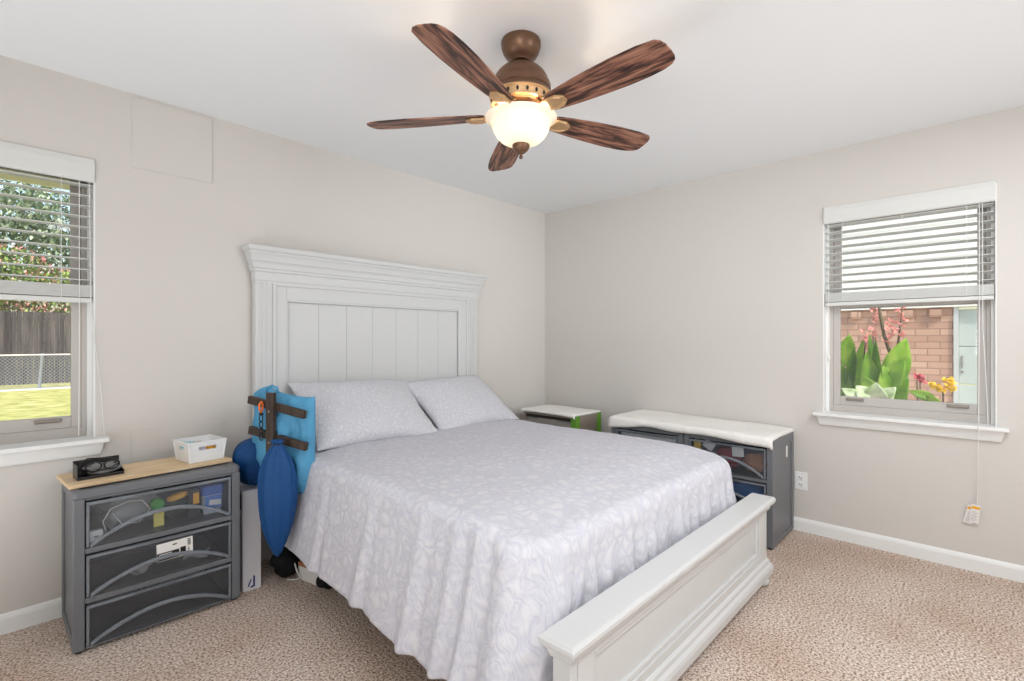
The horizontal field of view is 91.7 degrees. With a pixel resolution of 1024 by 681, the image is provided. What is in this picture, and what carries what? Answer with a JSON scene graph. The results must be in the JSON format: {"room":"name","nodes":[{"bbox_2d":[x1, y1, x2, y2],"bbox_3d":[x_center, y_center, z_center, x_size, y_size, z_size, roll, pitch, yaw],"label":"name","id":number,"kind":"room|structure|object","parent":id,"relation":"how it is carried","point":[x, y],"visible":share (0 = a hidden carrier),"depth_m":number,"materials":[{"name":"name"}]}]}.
{"room":"bedroom","nodes":[
{"label":"bedroom","id":0,"kind":"room"},
{"bbox_2d":[0,55,544,613],"bbox_3d":[-1.437,0.015,2.972,0.160,2.440,5.257,0,0,43],"label":"wall","id":1,"kind":"structure","parent":0,"point":[173,283],"depth_m":2.63,"materials":[{"name":"white paint"}]},
{"bbox_2d":[0,167,109,466],"bbox_3d":[-2.248,-0.157,2.059,0.212,1.372,0.887,0,0,43],"label":"window","id":2,"kind":"structure","parent":1,"relation":"in","point":[34,440],"depth_m":2.33,"materials":[{"name":"white paint"}]},
{"bbox_2d":[0,141,104,445],"bbox_3d":[-2.220,-0.173,2.059,0.076,1.337,0.827,0,0,43],"label":"window blind","id":3,"kind":"object","parent":2,"relation":"attached to","point":[13,156],"visible":1,"depth_m":2.21,"materials":[{"name":"white plastic"}]},
{"bbox_2d":[0,569,204,635],"bbox_3d":[-1.434,1.193,2.849,0.014,0.084,5.082,0,0,43],"label":"baseboard","id":4,"kind":"structure","parent":1,"relation":"attached to","point":[29,616],"depth_m":2.17,"materials":[{"name":"white paint"}]},
{"bbox_2d":[132,96,211,183],"bbox_3d":[-1.728,-1.018,2.542,0.006,0.345,0.346,0,0,43],"label":"wall panel","id":5,"kind":"object","parent":1,"relation":"attached to","point":[167,140],"visible":1,"depth_m":2.53,"materials":[{"name":"white paint"}]},
{"bbox_2d":[131,422,221,462],"bbox_3d":[-1.714,0.587,2.559,0.004,0.297,0.399,0,0,43],"label":"wall panel","id":6,"kind":"object","parent":1,"relation":"attached to","point":[149,444],"visible":0.49,"depth_m":2.50,"materials":[{"name":"white paint"}]},
{"bbox_2d":[0,0,1023,213],"bbox_3d":[0.297,-1.265,1.230,5.074,0.120,5.417,0,0,43],"label":"ceiling","id":7,"kind":"structure","parent":0,"point":[748,83],"depth_m":2.18,"materials":[{"name":"white paint"}]},
{"bbox_2d":[367,23,674,170],"bbox_3d":[0.068,-0.970,1.965,1.194,0.470,1.240,0,0,43],"label":"ceiling fan","id":8,"kind":"object","parent":7,"relation":"hanging from","point":[521,114],"visible":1,"depth_m":1.89,"materials":[{"name":"brown wood"}]},
{"bbox_2d":[0,529,1023,680],"bbox_3d":[0.297,1.295,1.230,5.074,0.120,5.417,0,0,43],"label":"floor","id":9,"kind":"structure","parent":0,"point":[829,609],"depth_m":2.06,"materials":[{"name":"brown carpet"}]},
{"bbox_2d":[62,462,239,654],"bbox_3d":[-1.649,0.914,2.292,0.440,0.643,0.606,0,0,43],"label":"cart","id":10,"kind":"object","parent":9,"relation":"on","point":[93,571],"visible":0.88,"depth_m":2.22,"materials":[{"name":"grey plastic"}]},
{"bbox_2d":[88,528,102,542],"bbox_3d":[-1.702,0.792,2.031,0.046,0.044,0.044,0,0,43],"label":"charger","id":11,"kind":"object","parent":10,"relation":"in","point":[96,534],"visible":0.85,"depth_m":2.02,"materials":[{"name":"white plastic"}]},
{"bbox_2d":[92,489,160,530],"bbox_3d":[-1.667,0.723,2.161,0.099,0.183,0.240,0,0,43],"label":"plastic bag","id":12,"kind":"object","parent":10,"relation":"in","point":[108,522],"visible":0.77,"depth_m":2.13,"materials":[{"name":"clear plastic"}]},
{"bbox_2d":[102,500,150,530],"bbox_3d":[-1.645,0.733,2.121,0.032,0.108,0.171,0,0,36],"label":"charging cable","id":13,"kind":"object","parent":10,"relation":"in","point":[130,500],"visible":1,"depth_m":2.10,"materials":[{"name":"white plastic"}]},
{"bbox_2d":[121,563,151,577],"bbox_3d":[-1.643,1.006,2.179,0.060,0.024,0.120,0,0,43],"label":"paper scrap","id":14,"kind":"object","parent":10,"relation":"in","point":[144,567],"visible":0.96,"depth_m":2.18,"materials":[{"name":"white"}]},
{"bbox_2d":[56,456,231,489],"bbox_3d":[-1.665,0.583,2.287,0.262,0.016,0.606,0,0,39],"label":"plank","id":15,"kind":"object","parent":10,"relation":"on","point":[164,465],"visible":0.76,"depth_m":2.22,"materials":[{"name":"beige wood"}]},
{"bbox_2d":[73,455,123,480],"bbox_3d":[-1.765,0.540,2.123,0.090,0.068,0.156,0,0,40],"label":"tray","id":16,"kind":"object","parent":15,"relation":"on","point":[82,475],"visible":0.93,"depth_m":2.12,"materials":[{"name":"black plastic"}]},
{"bbox_2d":[79,457,118,473],"bbox_3d":[-1.759,0.525,2.118,0.039,0.060,0.132,0,0,43],"label":"cable","id":17,"kind":"object","parent":16,"relation":"on","point":[96,457],"visible":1,"depth_m":2.12,"materials":[{"name":"black plastic"}]},
{"bbox_2d":[84,459,119,471],"bbox_3d":[-1.754,0.529,2.124,0.039,0.044,0.123,0,0,37],"label":"eyeglasses","id":18,"kind":"object","parent":16,"relation":"in","point":[117,460],"visible":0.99,"depth_m":2.12,"materials":[{"name":"black plastic"}]},
{"bbox_2d":[82,461,122,473],"bbox_3d":[-1.760,0.544,2.137,0.045,0.052,0.136,0,0,43],"label":"plastic wrap","id":19,"kind":"object","parent":16,"relation":"in","point":[83,468],"visible":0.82,"depth_m":2.14,"materials":[{"name":"clear plastic"}]},
{"bbox_2d":[172,434,226,463],"bbox_3d":[-1.522,0.525,2.425,0.174,0.097,0.174,0,0,35],"label":"storage basket","id":20,"kind":"object","parent":15,"relation":"on","point":[192,454],"visible":1,"depth_m":2.38,"materials":[{"name":"white plastic"}]},
{"bbox_2d":[206,444,215,448],"bbox_3d":[-1.476,0.533,2.437,0.040,0.073,0.040,0,0,43],"label":"bottle","id":21,"kind":"object","parent":20,"relation":"in","point":[214,445],"visible":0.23,"depth_m":2.42,"materials":[{"name":"orange plastic"}]},
{"bbox_2d":[150,498,163,509],"bbox_3d":[-1.566,0.717,2.192,0.038,0.048,0.048,0,0,43],"label":"disc","id":22,"kind":"object","parent":10,"relation":"in","point":[156,503],"visible":1,"depth_m":2.18,"materials":[{"name":"green plastic"}]},
{"bbox_2d":[85,476,228,546],"bbox_3d":[-1.650,0.735,2.293,0.373,0.168,0.514,0,0,43],"label":"drawer","id":23,"kind":"object","parent":10,"relation":"on","point":[128,511],"depth_m":2.29,"materials":[{"name":"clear plastic"}]},
{"bbox_2d":[85,521,228,595],"bbox_3d":[-1.650,0.940,2.293,0.373,0.154,0.514,0,0,43],"label":"drawer","id":24,"kind":"object","parent":10,"relation":"on","point":[103,567],"depth_m":2.28,"materials":[{"name":"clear plastic"}]},
{"bbox_2d":[85,563,228,644],"bbox_3d":[-1.650,1.136,2.293,0.373,0.150,0.514,0,0,43],"label":"drawer","id":25,"kind":"object","parent":10,"relation":"on","point":[107,619],"depth_m":2.27,"materials":[{"name":"grey plastic"}]},
{"bbox_2d":[153,511,163,526],"bbox_3d":[-1.555,0.783,2.188,0.015,0.062,0.038,0,0,43],"label":"box","id":26,"kind":"object","parent":10,"relation":"in","point":[158,517],"visible":1,"depth_m":2.18,"materials":[{"name":"yellow"}]},
{"bbox_2d":[151,496,186,517],"bbox_3d":[-1.568,0.763,2.300,0.078,0.102,0.166,0,0,43],"label":"pouch","id":27,"kind":"object","parent":10,"relation":"in","point":[174,508],"visible":0.51,"depth_m":2.28,"materials":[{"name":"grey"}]},
{"bbox_2d":[157,538,190,561],"bbox_3d":[-1.476,0.912,2.172,0.001,0.071,0.125,0,0,43],"label":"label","id":28,"kind":"object","parent":10,"relation":"on","point":[180,547],"depth_m":2.17,"materials":[{"name":"white paper"}]},
{"bbox_2d":[166,491,187,501],"bbox_3d":[-1.529,0.710,2.271,0.035,0.040,0.084,0,0,43],"label":"bottle","id":29,"kind":"object","parent":10,"relation":"in","point":[174,497],"visible":1,"depth_m":2.26,"materials":[{"name":"orange plastic"}]},
{"bbox_2d":[187,488,199,517],"bbox_3d":[-1.480,0.751,2.311,0.032,0.125,0.048,0,0,43],"label":"box","id":30,"kind":"object","parent":10,"relation":"in","point":[193,497],"visible":1,"depth_m":2.30,"materials":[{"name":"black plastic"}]},
{"bbox_2d":[193,492,198,503],"bbox_3d":[-1.465,0.729,2.305,0.002,0.050,0.024,0,0,43],"label":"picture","id":31,"kind":"object","parent":30,"relation":"attached to","point":[195,494],"depth_m":2.30,"materials":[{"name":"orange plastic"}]},
{"bbox_2d":[182,547,209,560],"bbox_3d":[-1.482,1.004,2.336,0.060,0.025,0.130,0,0,43],"label":"paper scrap","id":32,"kind":"object","parent":10,"relation":"in","point":[204,553],"visible":0.91,"depth_m":2.34,"materials":[{"name":"white paper"}]},
{"bbox_2d":[197,480,223,514],"bbox_3d":[-1.440,0.747,2.373,0.092,0.134,0.096,0,0,43],"label":"box","id":33,"kind":"object","parent":10,"relation":"in","point":[211,493],"visible":0.92,"depth_m":2.34,"materials":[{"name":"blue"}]},
{"bbox_2d":[200,493,221,514],"bbox_3d":[-1.440,0.767,2.373,0.080,0.094,0.086,0,0,43],"label":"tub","id":34,"kind":"object","parent":33,"relation":"in","point":[210,503],"depth_m":2.34,"materials":[{"name":"blue plastic"}]},
{"bbox_2d":[240,482,260,592],"bbox_3d":[-1.405,0.998,2.579,0.326,0.505,0.093,0,0,43],"label":"cardboard box","id":35,"kind":"object","parent":9,"relation":"on","point":[250,524],"visible":0.62,"depth_m":2.47,"materials":[{"name":"white cardboard"}]},
{"bbox_2d":[232,438,259,485],"bbox_3d":[-1.314,0.614,2.578,0.239,0.265,0.215,0,0,-29],"label":"sack","id":36,"kind":"object","parent":35,"relation":"on","point":[244,454],"visible":0.37,"depth_m":2.48,"materials":[{"name":"blue fabric"}]},
{"bbox_2d":[270,546,299,577],"bbox_3d":[-1.191,1.155,2.609,0.142,0.157,0.156,0,0,-33],"label":"bag","id":37,"kind":"object","parent":9,"relation":"on","point":[283,565],"visible":0.68,"depth_m":2.56,"materials":[{"name":"black fabric"}]},
{"bbox_2d":[287,563,300,580],"bbox_3d":[-1.124,1.189,2.565,0.071,0.092,0.017,0,0,2],"label":"strap","id":38,"kind":"object","parent":9,"relation":"on","point":[294,563],"visible":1,"depth_m":2.56,"materials":[{"name":"white"}]},
{"bbox_2d":[298,560,317,585],"bbox_3d":[-1.000,1.189,2.605,0.164,0.090,0.159,0,0,31],"label":"shoe box","id":39,"kind":"object","parent":9,"relation":"on","point":[310,577],"visible":0.23,"depth_m":2.55,"materials":[{"name":"white cardboard"}]},
{"bbox_2d":[316,576,332,588],"bbox_3d":[-0.918,1.187,2.481,0.122,0.094,0.103,0,0,43],"label":"bag","id":40,"kind":"object","parent":9,"relation":"on","point":[320,583],"visible":0.36,"depth_m":2.44,"materials":[{"name":"black fabric"}]},
{"bbox_2d":[242,243,775,680],"bbox_3d":[-0.078,0.352,2.647,2.227,1.765,1.790,0,0,43],"label":"bed","id":41,"kind":"object","parent":9,"relation":"on","point":[317,317],"visible":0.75,"depth_m":2.81,"materials":[{"name":"white paint"}]},
{"bbox_2d":[247,392,308,452],"bbox_3d":[-1.147,0.603,2.475,0.420,0.705,0.232,0,0,43],"label":"wooden rack","id":42,"kind":"object","parent":41,"relation":"attached to","point":[271,406],"visible":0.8,"depth_m":2.39,"materials":[{"name":"brown wood"}]},
{"bbox_2d":[258,401,263,440],"bbox_3d":[-1.222,0.390,2.420,0.023,0.195,0.028,0,0,-20],"label":"chain","id":43,"kind":"object","parent":42,"relation":"hanging from","point":[260,409],"visible":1,"depth_m":2.42,"materials":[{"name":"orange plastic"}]},
{"bbox_2d":[257,439,297,556],"bbox_3d":[-1.107,0.742,2.346,0.178,0.555,0.110,0,0,-5],"label":"sack","id":44,"kind":"object","parent":42,"relation":"hanging from","point":[277,488],"visible":1,"depth_m":2.31,"materials":[{"name":"blue fabric"}]},
{"bbox_2d":[252,385,314,493],"bbox_3d":[-1.151,0.496,2.486,0.399,0.563,0.134,0,0,24],"label":"bag","id":45,"kind":"object","parent":42,"relation":"on","point":[287,425],"visible":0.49,"depth_m":2.42,"materials":[{"name":"blue fabric"}]},
{"bbox_3d":[-0.128,0.752,2.716,1.940,0.263,1.490,0,0,43],"label":"mattress","id":46,"kind":"object","parent":41,"relation":"on","visible":0},
{"bbox_2d":[285,419,736,680],"bbox_3d":[0.003,0.841,2.594,1.768,0.569,1.901,0,0,43],"label":"coverlet","id":47,"kind":"object","parent":46,"relation":"on","point":[462,546],"visible":0.94,"depth_m":1.86,"materials":[{"name":"white fabric"}]},
{"bbox_2d":[288,380,437,450],"bbox_3d":[-0.863,0.416,2.989,0.811,0.353,0.431,0,0,-45],"label":"pillow","id":48,"kind":"object","parent":47,"relation":"on","point":[349,412],"visible":0.8,"depth_m":2.86,"materials":[{"name":"white fabric"}]},
{"bbox_2d":[407,375,518,428],"bbox_3d":[-0.353,0.430,3.553,0.429,0.334,0.775,0,0,39],"label":"pillow","id":49,"kind":"object","parent":47,"relation":"on","point":[450,402],"visible":0.83,"depth_m":3.41,"materials":[{"name":"white fabric"}]},
{"bbox_2d":[523,411,600,431],"bbox_3d":[0.411,0.915,4.210,0.570,0.640,0.370,0,0,43],"label":"cart","id":50,"kind":"object","parent":9,"relation":"on","point":[592,422],"visible":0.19,"depth_m":4.06,"materials":[{"name":"green plastic"}]},
{"bbox_2d":[520,405,600,419],"bbox_3d":[0.406,0.596,4.212,0.572,0.044,0.375,0,0,43],"label":"cloth","id":51,"kind":"object","parent":50,"relation":"on","point":[571,412],"visible":1,"depth_m":4.13,"materials":[{"name":"white fabric"}]},
{"bbox_2d":[612,427,683,444],"bbox_3d":[1.080,0.910,3.639,0.549,0.650,0.475,0,0,43],"label":"cart","id":52,"kind":"object","parent":9,"relation":"on","point":[616,430],"visible":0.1,"depth_m":3.47,"materials":[{"name":"grey plastic"}]},
{"bbox_2d":[621,430,677,442],"bbox_3d":[0.989,0.739,3.533,0.425,0.148,0.100,0,0,43],"label":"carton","id":53,"kind":"object","parent":52,"relation":"in","point":[665,438],"visible":0.32,"depth_m":3.50,"materials":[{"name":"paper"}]},
{"bbox_2d":[684,432,793,549],"bbox_3d":[1.481,0.910,3.261,0.549,0.650,0.475,0,0,43],"label":"cart","id":54,"kind":"object","parent":9,"relation":"on","point":[777,479],"visible":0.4,"depth_m":3.09,"materials":[{"name":"grey plastic"}]},
{"bbox_2d":[694,440,701,448],"bbox_3d":[1.218,0.732,3.259,0.045,0.164,0.015,0,0,43],"label":"folder","id":55,"kind":"object","parent":54,"relation":"in","point":[696,444],"visible":0.44,"depth_m":3.25,"materials":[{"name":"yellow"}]},
{"bbox_2d":[608,409,794,449],"bbox_3d":[1.281,0.591,3.457,1.110,0.094,0.490,0,0,43],"label":"cloth","id":56,"kind":"object","parent":54,"relation":"on","point":[750,433],"visible":1,"depth_m":3.32,"materials":[{"name":"white fabric"}]},
{"bbox_2d":[703,440,715,451],"bbox_3d":[1.269,0.670,3.200,0.010,0.079,0.086,0,0,-44],"label":"card","id":57,"kind":"object","parent":54,"relation":"in","point":[708,445],"visible":1,"depth_m":3.20,"materials":[{"name":"white paper"}]},
{"bbox_2d":[716,447,741,467],"bbox_3d":[1.387,0.746,3.188,0.170,0.134,0.092,0,0,43],"label":"cloth","id":58,"kind":"object","parent":54,"relation":"in","point":[724,452],"visible":0.62,"depth_m":3.15,"materials":[{"name":"red fabric"}]},
{"bbox_2d":[691,438,766,478],"bbox_3d":[1.482,0.735,3.262,0.457,0.168,0.408,0,0,43],"label":"drawer","id":59,"kind":"object","parent":54,"relation":"on","point":[739,472],"depth_m":3.19,"materials":[{"name":"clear plastic"}]},
{"bbox_2d":[732,447,743,456],"bbox_3d":[1.397,0.685,3.073,0.074,0.067,0.010,0,0,43],"label":"card","id":60,"kind":"object","parent":54,"relation":"in","point":[736,451],"visible":1,"depth_m":3.07,"materials":[{"name":"white paper"}]},
{"bbox_2d":[733,481,764,499],"bbox_3d":[1.482,0.949,3.126,0.242,0.123,0.122,0,0,43],"label":"cloth","id":61,"kind":"object","parent":54,"relation":"in","point":[741,490],"visible":0.51,"depth_m":3.09,"materials":[{"name":"blue fabric"}]},
{"bbox_2d":[736,485,766,501],"bbox_3d":[1.482,0.940,3.262,0.457,0.154,0.408,0,0,43],"label":"drawer","id":62,"kind":"object","parent":54,"relation":"on","point":[765,486],"depth_m":2.98,"materials":[{"name":"clear plastic"}]},
{"bbox_2d":[743,453,764,472],"bbox_3d":[1.510,0.754,3.081,0.152,0.117,0.105,0,0,43],"label":"cloth","id":63,"kind":"object","parent":54,"relation":"in","point":[753,462],"visible":0.8,"depth_m":3.05,"materials":[{"name":"brown fabric"}]},
{"bbox_2d":[545,106,1023,565],"bbox_3d":[2.099,0.015,3.143,4.754,2.440,0.160,0,0,43],"label":"wall","id":64,"kind":"structure","parent":0,"point":[703,297],"depth_m":3.33,"materials":[{"name":"white paint"}]},
{"bbox_2d":[795,471,806,490],"bbox_3d":[1.879,0.910,3.233,0.072,0.116,0.010,0,0,43],"label":"wall outlet","id":65,"kind":"object","parent":64,"relation":"attached to","point":[800,477],"visible":1,"depth_m":3.23,"materials":[{"name":"white plastic"}]},
{"bbox_2d":[793,516,1023,582],"bbox_3d":[2.039,1.193,3.080,4.754,0.084,0.014,0,0,43],"label":"baseboard","id":66,"kind":"structure","parent":64,"relation":"attached to","point":[1005,570],"depth_m":2.83,"materials":[{"name":"white paint"}]},
{"bbox_2d":[812,181,1009,441],"bbox_3d":[2.290,-0.157,2.913,0.882,1.372,0.212,0,0,43],"label":"window","id":67,"kind":"structure","parent":64,"relation":"in","point":[943,419],"depth_m":2.85,"materials":[{"name":"white paint"}]},
{"bbox_2d":[823,181,995,523],"bbox_3d":[2.258,0.071,2.879,0.782,1.827,0.130,0,0,43],"label":"window blind","id":68,"kind":"object","parent":67,"relation":"attached to","point":[985,192],"visible":1,"depth_m":2.84,"materials":[{"name":"white plastic"}]},
{"bbox_3d":[-1.564,0.015,-0.629,4.914,2.440,0.160,0,0,43],"label":"wall","id":69,"kind":"structure","parent":0,"visible":0},
{"bbox_2d":[0,173,69,189],"bbox_3d":[-2.259,-1.005,2.814,0.820,0.200,9.000,0,0,43],"label":"roof eave","id":70,"kind":"object","parent":69,"relation":"attached to","point":[3,176],"visible":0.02,"depth_m":2.86,"materials":[{"name":"white"}]},
{"label":"outside","id":71,"kind":"structure","parent":0,"visible":0},
{"bbox_2d":[0,360,976,420],"bbox_3d":[-7.068,1.705,20.391,81.750,0.100,100.000,0,0,43],"label":"ground","id":72,"kind":"structure","parent":71,"point":[29,404],"depth_m":13.38,"materials":[{"name":"green plant"}]},
{"bbox_2d":[0,183,69,304],"bbox_3d":[-23.928,-3.509,28.532,4.207,10.340,8.808,0,0,43],"label":"tree","id":73,"kind":"object","parent":72,"relation":"on","point":[66,209],"visible":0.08,"depth_m":26.48,"materials":[{"name":"green plant"}]},
{"bbox_2d":[0,311,70,385],"bbox_3d":[-18.644,0.259,18.929,0.100,2.793,18.000,0,0,43],"label":"privacy fence","id":74,"kind":"object","parent":72,"relation":"on","point":[38,327],"visible":0.16,"depth_m":19.13,"materials":[{"name":"brown wood"}]},
{"bbox_2d":[0,179,70,376],"bbox_3d":[-23.508,-2.955,22.794,4.599,9.234,11.177,0,0,43],"label":"tree","id":75,"kind":"object","parent":72,"relation":"on","point":[4,223],"visible":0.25,"depth_m":23.14,"materials":[{"name":"green plant"}]},
{"bbox_2d":[0,243,70,333],"bbox_3d":[-20.351,-1.138,19.811,2.024,5.593,6.452,0,0,43],"label":"tree","id":76,"kind":"object","parent":72,"relation":"on","point":[44,307],"visible":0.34,"depth_m":20.31,"materials":[{"name":"green plant"}]},
{"bbox_2d":[0,386,70,391],"bbox_3d":[-16.423,1.640,16.838,0.600,0.030,30.000,0,0,43],"label":"edging","id":77,"kind":"object","parent":72,"relation":"on","point":[65,387],"visible":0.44,"depth_m":16.87,"materials":[{"name":"concrete"}]},
{"bbox_2d":[0,353,70,389],"bbox_3d":[-16.233,1.040,17.222,0.097,1.236,15.128,0,0,43],"label":"fence","id":78,"kind":"object","parent":77,"relation":"on","point":[42,356],"visible":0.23,"depth_m":17.11,"materials":[{"name":"silver metal"}]},
{"bbox_2d":[841,209,976,403],"bbox_3d":[3.712,-0.615,6.363,13.320,4.540,0.245,0,0,43],"label":"brick building","id":79,"kind":"structure","parent":72,"relation":"on","point":[934,335],"depth_m":5.45,"materials":[{"name":"red"}]},
{"bbox_3d":[2.678,1.645,5.032,13.000,0.020,3.200,0,0,43],"label":"path","id":80,"kind":"object","parent":72,"relation":"on","visible":0},
{"bbox_2d":[841,327,873,395],"bbox_3d":[2.854,0.758,4.143,0.265,1.753,0.131,0,0,43],"label":"plant","id":81,"kind":"object","parent":80,"relation":"on","point":[850,375],"visible":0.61,"depth_m":4.15,"materials":[{"name":"green plant"}]},
{"bbox_2d":[842,383,895,398],"bbox_3d":[2.765,0.977,3.854,0.344,1.316,0.125,0,0,43],"label":"plant","id":82,"kind":"object","parent":80,"relation":"on","point":[875,390],"visible":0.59,"depth_m":3.83,"materials":[{"name":"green plant"}]},
{"bbox_2d":[860,307,910,399],"bbox_3d":[2.960,0.668,3.934,0.323,1.934,0.190,0,0,43],"label":"plant","id":83,"kind":"object","parent":80,"relation":"on","point":[894,371],"visible":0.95,"depth_m":3.89,"materials":[{"name":"green plant"}]},
{"bbox_2d":[913,373,928,400],"bbox_3d":[3.165,0.943,3.870,0.122,1.384,0.063,0,0,31],"label":"plant","id":84,"kind":"object","parent":80,"relation":"on","point":[920,377],"visible":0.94,"depth_m":3.87,"materials":[{"name":"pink plant"}]},
{"bbox_2d":[909,376,956,401],"bbox_3d":[3.162,0.948,3.740,0.278,1.374,0.097,0,0,43],"label":"plant","id":85,"kind":"object","parent":80,"relation":"on","point":[924,395],"visible":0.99,"depth_m":3.72,"materials":[{"name":"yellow plant"}]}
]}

